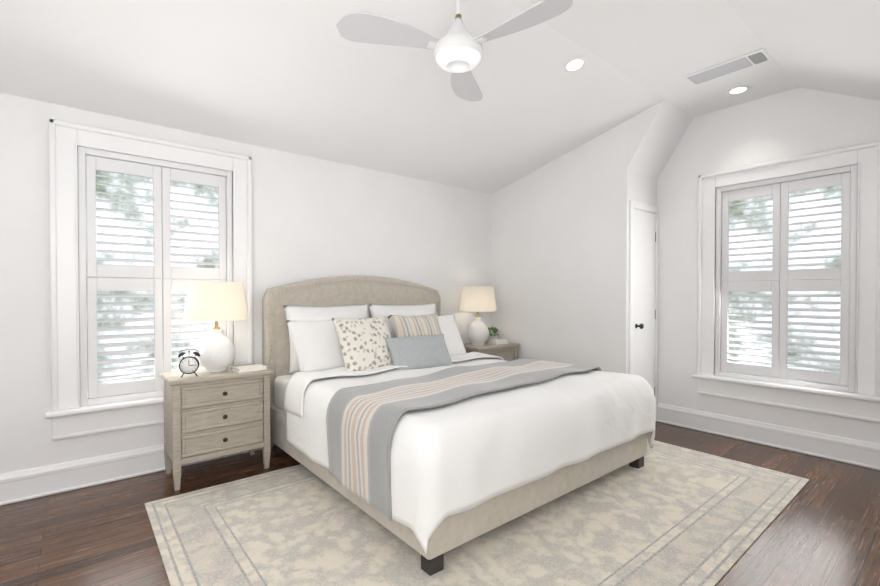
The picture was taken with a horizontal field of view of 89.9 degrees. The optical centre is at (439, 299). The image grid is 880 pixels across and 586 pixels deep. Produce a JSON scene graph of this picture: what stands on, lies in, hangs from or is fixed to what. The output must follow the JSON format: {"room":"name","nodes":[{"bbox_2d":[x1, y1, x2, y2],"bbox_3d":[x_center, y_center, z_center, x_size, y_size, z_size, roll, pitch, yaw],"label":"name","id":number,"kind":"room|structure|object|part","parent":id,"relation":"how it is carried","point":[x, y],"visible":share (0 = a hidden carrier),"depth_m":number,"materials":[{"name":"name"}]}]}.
{"room":"bedroom","nodes":[
{"label":"bedroom","id":0,"kind":"room"},
{"bbox_2d":[0,93,491,473],"bbox_3d":[-1.129,-0.310,3.911,5.920,3.000,0.200,-1,1,-39],"label":"wall","id":1,"kind":"structure","parent":0,"point":[314,218],"depth_m":3.54,"materials":[{"name":"paint"}]},
{"bbox_2d":[0,444,273,505],"bbox_3d":[-1.284,1.103,3.652,4.930,0.180,0.030,-1,1,-39],"label":"baseboard","id":2,"kind":"structure","parent":1,"relation":"attached to","point":[29,484],"depth_m":2.82,"materials":[{"name":"paint"}]},
{"bbox_2d":[45,118,252,439],"bbox_3d":[-1.990,-0.126,3.150,1.250,1.980,0.265,-1,1,-39],"label":"window","id":3,"kind":"structure","parent":1,"relation":"in","point":[144,231],"depth_m":3.05,"materials":[{"name":"paint"}]},
{"bbox_2d":[0,422,879,585],"bbox_3d":[0.408,1.262,2.061,5.920,0.100,5.040,-1,1,-39],"label":"floor","id":4,"kind":"structure","parent":0,"point":[822,528],"depth_m":2.34,"materials":[{"name":"brown wood"}]},
{"bbox_2d":[160,364,272,490],"bbox_3d":[-1.558,0.850,3.092,0.636,0.700,0.404,-1,1,-39],"label":"nightstand","id":5,"kind":"object","parent":4,"relation":"on","point":[207,415],"visible":0.98,"depth_m":2.94,"materials":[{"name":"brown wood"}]},
{"bbox_2d":[178,349,199,376],"bbox_3d":[-1.639,0.411,2.879,0.128,0.187,0.052,0,1,-25],"label":"clock","id":6,"kind":"object","parent":5,"relation":"on","point":[189,364],"visible":1,"depth_m":2.86,"materials":[{"name":"white metal"}]},
{"bbox_2d":[183,281,247,371],"bbox_3d":[-1.577,0.187,3.108,0.410,0.625,0.410,-1,1,-39],"label":"lamp","id":7,"kind":"object","parent":5,"relation":"on","point":[216,302],"visible":1,"depth_m":2.99,"materials":[{"name":"white ceramic"}]},
{"bbox_2d":[231,364,266,372],"bbox_3d":[-1.361,0.487,3.140,0.140,0.024,0.200,1,1,43],"label":"book","id":8,"kind":"object","parent":5,"relation":"on","point":[246,368],"visible":1,"depth_m":3.10,"materials":[{"name":"white paper"}]},
{"bbox_2d":[145,439,808,585],"bbox_3d":[0.360,1.200,2.765,3.460,0.008,2.410,-1,1,-39],"label":"rug","id":9,"kind":"object","parent":4,"relation":"on","point":[666,514],"visible":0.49,"depth_m":2.26,"materials":[{"name":"beige carpet"}]},
{"bbox_2d":[262,276,655,575],"bbox_3d":[0.056,0.488,3.307,2.128,1.400,2.203,-1,1,-39],"label":"bed","id":10,"kind":"object","parent":9,"relation":"on","point":[396,409],"visible":1,"depth_m":2.60,"materials":[{"name":"fabric"}]},
{"bbox_3d":[0.060,0.727,3.309,1.924,0.260,2.000,-1,1,-39],"label":"mattress","id":11,"kind":"part","parent":10,"relation":"part of","materials":[{"name":"white fabric"}]},
{"bbox_2d":[286,357,655,553],"bbox_3d":[0.255,0.793,3.078,2.116,0.543,1.589,-1,1,-39],"label":"duvet","id":12,"kind":"object","parent":10,"relation":"on","point":[439,456],"depth_m":2.34,"materials":[{"name":"white fabric"}]},
{"bbox_2d":[463,341,519,360],"bbox_3d":[0.504,0.830,4.788,0.636,0.700,0.404,-1,1,-39],"label":"nightstand","id":13,"kind":"object","parent":4,"relation":"on","point":[507,352],"visible":0.12,"depth_m":4.67,"materials":[{"name":"brown wood"}]},
{"bbox_2d":[459,286,496,344],"bbox_3d":[0.408,0.168,4.741,0.410,0.625,0.410,-1,1,-39],"label":"lamp","id":14,"kind":"object","parent":13,"relation":"on","point":[477,299],"visible":1,"depth_m":4.61,"materials":[{"name":"white ceramic"}]},
{"bbox_2d":[488,327,499,338],"bbox_3d":[0.609,0.389,5.020,0.217,0.177,0.146,-1,1,-39],"label":"plant","id":15,"kind":"object","parent":13,"relation":"on","point":[494,330],"visible":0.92,"depth_m":5.01,"materials":[{"name":"green plant"}]},
{"bbox_2d":[488,338,507,344],"bbox_3d":[0.636,0.455,4.828,0.180,0.048,0.130,0,1,-33],"label":"books","id":16,"kind":"object","parent":13,"relation":"on","point":[497,341],"visible":1,"depth_m":4.79,"materials":[{"name":"white paper"}]},
{"bbox_2d":[0,0,879,193],"bbox_3d":[0.408,-1.140,2.032,5.920,1.396,5.040,-1,1,-39],"label":"ceiling","id":17,"kind":"structure","parent":0,"point":[302,77],"depth_m":2.81,"materials":[{"name":"paint"}]},
{"bbox_2d":[336,0,572,101],"bbox_3d":[0.113,-1.407,2.113,1.039,0.486,1.007,-1,1,-39],"label":"fan","id":18,"kind":"object","parent":17,"relation":"hanging from","point":[457,48],"visible":1,"depth_m":2.10,"materials":[{"name":"white plastic"}]},
{"bbox_2d":[563,57,586,72],"bbox_3d":[0.935,-1.630,3.055,0.160,0.037,0.156,-1,1,-39],"label":"recessed light","id":19,"kind":"object","parent":17,"relation":"in","point":[575,64],"visible":1,"depth_m":3.05,"materials":[{"name":"white plastic"}]},
{"bbox_2d":[683,48,771,85],"bbox_3d":[2.049,-1.656,3.156,0.210,0.010,0.500,-1,1,-39],"label":"ceiling vent","id":20,"kind":"object","parent":17,"relation":"in","point":[748,60],"visible":1,"depth_m":3.13,"materials":[{"name":"white plastic"}]},
{"bbox_2d":[726,85,750,94],"bbox_3d":[2.366,-1.662,3.494,0.160,0.004,0.160,-1,1,-39],"label":"recessed light","id":21,"kind":"object","parent":17,"relation":"in","point":[738,90],"visible":1,"depth_m":3.49,"materials":[{"name":"white plastic"}]},
{"bbox_2d":[492,121,657,373],"bbox_3d":[1.369,-0.320,4.794,0.640,3.000,1.710,-1,1,-39],"label":"wall","id":22,"kind":"structure","parent":0,"point":[560,254],"depth_m":4.37,"materials":[{"name":"paint"}]},
{"bbox_2d":[628,200,658,421],"bbox_3d":[1.931,0.145,4.108,0.549,2.085,0.072,-1,1,-39],"label":"door","id":23,"kind":"structure","parent":22,"relation":"attached to","point":[643,282],"depth_m":4.13,"materials":[{"name":"paint"}]},
{"bbox_2d":[627,100,693,178],"bbox_3d":[2.015,-1.491,3.995,0.640,0.640,0.326,-1,1,-39],"label":"wall","id":24,"kind":"structure","parent":0,"point":[655,133],"depth_m":3.91,"materials":[{"name":"paint"}]},
{"bbox_2d":[657,87,879,443],"bbox_3d":[3.113,-0.302,3.257,0.200,3.000,3.480,-1,1,-39],"label":"wall","id":25,"kind":"structure","parent":0,"point":[799,121],"depth_m":3.86,"materials":[{"name":"paint"}]},
{"bbox_2d":[657,403,879,469],"bbox_3d":[3.055,1.109,3.162,0.030,0.180,2.980,-1,1,-39],"label":"baseboard","id":26,"kind":"structure","parent":25,"relation":"attached to","point":[848,450],"depth_m":3.56,"materials":[{"name":"paint"}]},
{"bbox_2d":[692,141,879,422],"bbox_3d":[2.783,-0.131,3.592,0.265,1.980,1.250,-1,1,-39],"label":"window","id":27,"kind":"structure","parent":25,"relation":"in","point":[788,300],"depth_m":3.53,"materials":[{"name":"paint"}]}
]}

